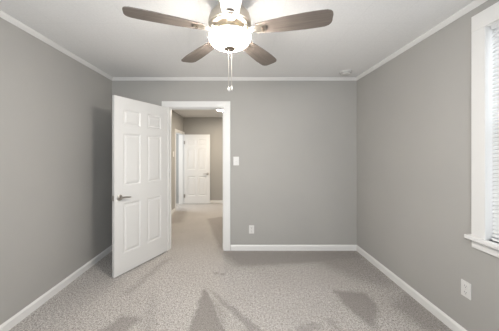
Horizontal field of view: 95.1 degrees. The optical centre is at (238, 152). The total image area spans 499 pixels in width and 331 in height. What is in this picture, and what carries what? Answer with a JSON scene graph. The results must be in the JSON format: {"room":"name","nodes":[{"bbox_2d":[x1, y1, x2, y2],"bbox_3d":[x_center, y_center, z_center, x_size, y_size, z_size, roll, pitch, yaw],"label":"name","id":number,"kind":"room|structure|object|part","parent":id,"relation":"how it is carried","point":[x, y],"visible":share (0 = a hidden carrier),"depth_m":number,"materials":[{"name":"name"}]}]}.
{"room":"empty bedroom","nodes":[
{"label":"empty bedroom","id":0,"kind":"room"},
{"bbox_2d":[0,17,111,324],"bbox_3d":[-1.850,0.158,1.440,0.120,2.425,3.780,0,0,0],"label":"wall","id":1,"kind":"structure","parent":0,"point":[56,110],"depth_m":2.14,"materials":[{"name":"grey paint"}]},
{"bbox_2d":[0,245,111,330],"bbox_3d":[-1.783,1.331,1.430,0.014,0.078,3.560,0,0,0],"label":"baseboard","id":2,"kind":"structure","parent":1,"relation":"attached to","point":[14,320],"depth_m":2.13,"materials":[{"name":"white paint"}]},
{"bbox_2d":[0,10,112,79],"bbox_3d":[-1.776,-1.036,1.430,0.029,0.037,3.560,0,0,0],"label":"trim","id":3,"kind":"structure","parent":1,"relation":"attached to","point":[3,15],"depth_m":2.12,"materials":[{"name":"white paint"}]},
{"bbox_2d":[172,110,183,209],"bbox_3d":[-1.565,0.200,4.775,0.110,2.340,2.890,0,0,0],"label":"wall","id":4,"kind":"structure","parent":0,"point":[177,120],"depth_m":5.34,"materials":[{"name":"paint"}]},
{"bbox_2d":[175,129,184,210],"bbox_3d":[-1.550,0.400,5.777,0.144,1.940,0.845,0,0,0],"label":"door frame","id":5,"kind":"structure","parent":4,"relation":"attached to","point":[181,134],"depth_m":6.12,"materials":[{"name":"white paint"}]},
{"bbox_2d":[172,200,222,213],"bbox_3d":[-0.380,1.331,4.775,2.260,0.078,2.890,0,0,0],"label":"baseboard","id":6,"kind":"structure","parent":4,"relation":"attached to","point":[211,201],"depth_m":6.21,"materials":[{"name":"white paint"}]},
{"bbox_2d":[173,110,222,116],"bbox_3d":[-1.275,-1.010,4.825,4.250,0.080,2.990,0,0,0],"label":"ceiling","id":7,"kind":"structure","parent":0,"point":[184,113],"depth_m":5.60,"materials":[{"name":"paint"}]},
{"bbox_2d":[176,117,222,202],"bbox_3d":[-1.275,0.200,6.270,4.250,2.340,0.100,0,0,0],"label":"wall","id":8,"kind":"structure","parent":0,"point":[212,126],"depth_m":6.22,"materials":[{"name":"paint"}]},
{"bbox_2d":[184,135,209,203],"bbox_3d":[-1.129,0.431,6.120,0.702,1.853,0.141,0,0,0],"label":"door","id":9,"kind":"structure","parent":8,"relation":"in","point":[196,147],"depth_m":6.10,"materials":[{"name":"white paint"}]},
{"bbox_2d":[9,203,451,330],"bbox_3d":[-0.790,1.410,2.985,5.220,0.080,6.870,0,0,0],"label":"floor","id":10,"kind":"structure","parent":0,"point":[196,284],"depth_m":2.22,"materials":[{"name":"carpet"}]},
{"bbox_2d":[112,81,356,249],"bbox_3d":[-0.065,0.158,3.270,3.450,2.425,0.120,0,0,0],"label":"wall","id":11,"kind":"structure","parent":0,"point":[294,180],"depth_m":3.21,"materials":[{"name":"grey paint"}]},
{"bbox_2d":[112,95,166,277],"bbox_3d":[-1.190,0.364,2.832,0.141,1.988,0.787,0,0,27],"label":"door","id":12,"kind":"structure","parent":11,"relation":"in","point":[139,128],"depth_m":2.75,"materials":[{"name":"white paint"}]},
{"bbox_3d":[-1.284,0.496,2.554,0.053,0.066,0.146,0,0,27],"label":"handle","id":13,"kind":"part","parent":12,"relation":"part of","materials":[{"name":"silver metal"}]},
{"bbox_2d":[162,101,229,250],"bbox_3d":[-0.604,0.323,3.270,0.963,2.095,0.154,0,0,0],"label":"door frame","id":14,"kind":"structure","parent":11,"relation":"attached to","point":[171,105],"depth_m":3.19,"materials":[{"name":"white paint"}]},
{"bbox_2d":[112,77,356,80],"bbox_3d":[-0.065,-1.036,3.196,3.450,0.037,0.029,0,0,0],"label":"trim","id":15,"kind":"structure","parent":11,"relation":"attached to","point":[114,78],"depth_m":3.20,"materials":[{"name":"white paint"}]},
{"bbox_2d":[233,157,238,164],"bbox_3d":[-0.040,0.113,3.202,0.078,0.122,0.016,0,0,0],"label":"light switch","id":16,"kind":"object","parent":11,"relation":"attached to","point":[235,159],"visible":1,"depth_m":3.20,"materials":[{"name":"white plastic"}]},
{"bbox_2d":[249,225,253,233],"bbox_3d":[0.176,1.075,3.206,0.072,0.116,0.008,0,0,0],"label":"wall outlet","id":17,"kind":"object","parent":11,"relation":"attached to","point":[251,227],"visible":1,"depth_m":3.20,"materials":[{"name":"white plastic"}]},
{"bbox_2d":[231,245,356,250],"bbox_3d":[-0.065,1.331,3.203,3.450,0.078,0.014,0,0,0],"label":"baseboard","id":18,"kind":"structure","parent":11,"relation":"attached to","point":[233,247],"depth_m":3.20,"materials":[{"name":"white paint"}]},
{"bbox_2d":[0,0,474,76],"bbox_3d":[-0.035,-1.095,1.440,3.710,0.080,3.780,0,0,0],"label":"ceiling","id":19,"kind":"structure","parent":0,"point":[361,34],"depth_m":2.01,"materials":[{"name":"paint"}]},
{"bbox_2d":[122,0,332,91],"bbox_3d":[-0.055,-0.737,1.529,1.278,0.637,1.239,0,0,0],"label":"ceiling fan","id":20,"kind":"object","parent":19,"relation":"hanging from","point":[229,21],"visible":1,"depth_m":1.47,"materials":[{"name":"brown wood"}]},
{"bbox_3d":[-0.459,-0.833,1.422,0.477,0.006,0.148,0,9,-21],"label":"blade","id":21,"kind":"part","parent":20,"relation":"part of","materials":[{"name":"brown wood"}]},
{"bbox_3d":[-0.328,-0.833,1.902,0.148,0.006,0.477,-11,7,-38],"label":"blade","id":22,"kind":"part","parent":20,"relation":"part of","materials":[{"name":"brown wood"}]},
{"bbox_3d":[-0.220,-0.833,1.513,0.165,0.023,0.068,0,9,-21],"label":"blade arm","id":23,"kind":"part","parent":20,"relation":"part of","materials":[{"name":"silver metal"}]},
{"bbox_3d":[-0.071,-0.578,1.562,0.003,0.258,0.002,0,0,0],"label":"pull chain","id":24,"kind":"part","parent":20,"relation":"part of","materials":[{"name":"silver metal"}]},
{"bbox_3d":[-0.063,-0.759,1.572,0.290,0.081,0.290,0,0,0],"label":"lamp shade","id":25,"kind":"part","parent":20,"relation":"part of","materials":[{"name":"white glass"}]},
{"bbox_3d":[-0.055,-0.833,1.405,0.068,0.023,0.165,9,0,-3],"label":"blade arm","id":26,"kind":"part","parent":20,"relation":"part of","materials":[{"name":"silver metal"}]},
{"bbox_3d":[-0.042,-0.833,1.149,0.148,0.006,0.477,9,0,-3],"label":"blade","id":27,"kind":"part","parent":20,"relation":"part of","materials":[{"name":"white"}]},
{"bbox_3d":[-0.051,-0.584,1.578,0.003,0.246,0.002,0,0,0],"label":"pull chain","id":28,"kind":"part","parent":20,"relation":"part of","materials":[{"name":"silver metal"}]},
{"bbox_3d":[0.099,-0.833,1.528,0.165,0.023,0.068,0,-8,15],"label":"blade arm","id":29,"kind":"part","parent":20,"relation":"part of","materials":[{"name":"silver metal"}]},
{"bbox_3d":[0.169,-0.833,1.926,0.148,0.006,0.477,-10,-6,33],"label":"blade","id":30,"kind":"part","parent":20,"relation":"part of","materials":[{"name":"brown wood"}]},
{"bbox_3d":[0.346,-0.833,1.461,0.477,0.006,0.148,0,-9,15],"label":"blade","id":31,"kind":"part","parent":20,"relation":"part of","materials":[{"name":"brown wood"}]},
{"bbox_2d":[339,70,351,75],"bbox_3d":[1.385,-1.032,2.965,0.156,0.045,0.156,0,0,0],"label":"smoke detector","id":32,"kind":"object","parent":19,"relation":"attached to","point":[344,72],"visible":1,"depth_m":2.92,"materials":[{"name":"white plastic"}]},
{"bbox_2d":[357,0,498,330],"bbox_3d":[1.735,0.158,1.440,0.150,2.425,3.780,0,0,0],"label":"wall","id":33,"kind":"structure","parent":0,"point":[414,109],"depth_m":2.02,"materials":[{"name":"grey paint"}]},
{"bbox_2d":[356,245,466,330],"bbox_3d":[1.653,1.331,1.430,0.014,0.078,3.560,0,0,0],"label":"baseboard","id":34,"kind":"structure","parent":33,"relation":"attached to","point":[449,322],"depth_m":2.13,"materials":[{"name":"white paint"}]},
{"bbox_2d":[356,0,487,79],"bbox_3d":[1.645,-1.036,1.430,0.029,0.037,3.560,0,0,0],"label":"trim","id":35,"kind":"structure","parent":33,"relation":"attached to","point":[476,3],"depth_m":1.96,"materials":[{"name":"white paint"}]},
{"bbox_2d":[461,279,470,299],"bbox_3d":[1.656,0.995,1.664,0.008,0.116,0.072,0,0,0],"label":"wall outlet","id":36,"kind":"object","parent":33,"relation":"attached to","point":[465,286],"visible":1,"depth_m":1.66,"materials":[{"name":"white plastic"}]},
{"bbox_2d":[464,2,498,257],"bbox_3d":[1.711,-0.147,1.075,0.198,1.625,1.120,0,0,0],"label":"window","id":37,"kind":"structure","parent":33,"relation":"in","point":[482,49],"depth_m":1.54,"materials":[{"name":"white paint"}]},
{"bbox_3d":[1.711,0.593,1.075,0.198,0.026,1.120,0,0,0],"label":"sill","id":38,"kind":"part","parent":37,"relation":"part of","materials":[{"name":"white paint"}]},
{"bbox_2d":[491,22,498,242],"bbox_3d":[1.679,-0.133,1.075,0.028,1.417,0.862,0,0,0],"label":"window blind","id":39,"kind":"object","parent":37,"relation":"attached to","point":[495,27],"visible":1,"depth_m":1.49,"materials":[{"name":"white plastic"}]}
]}

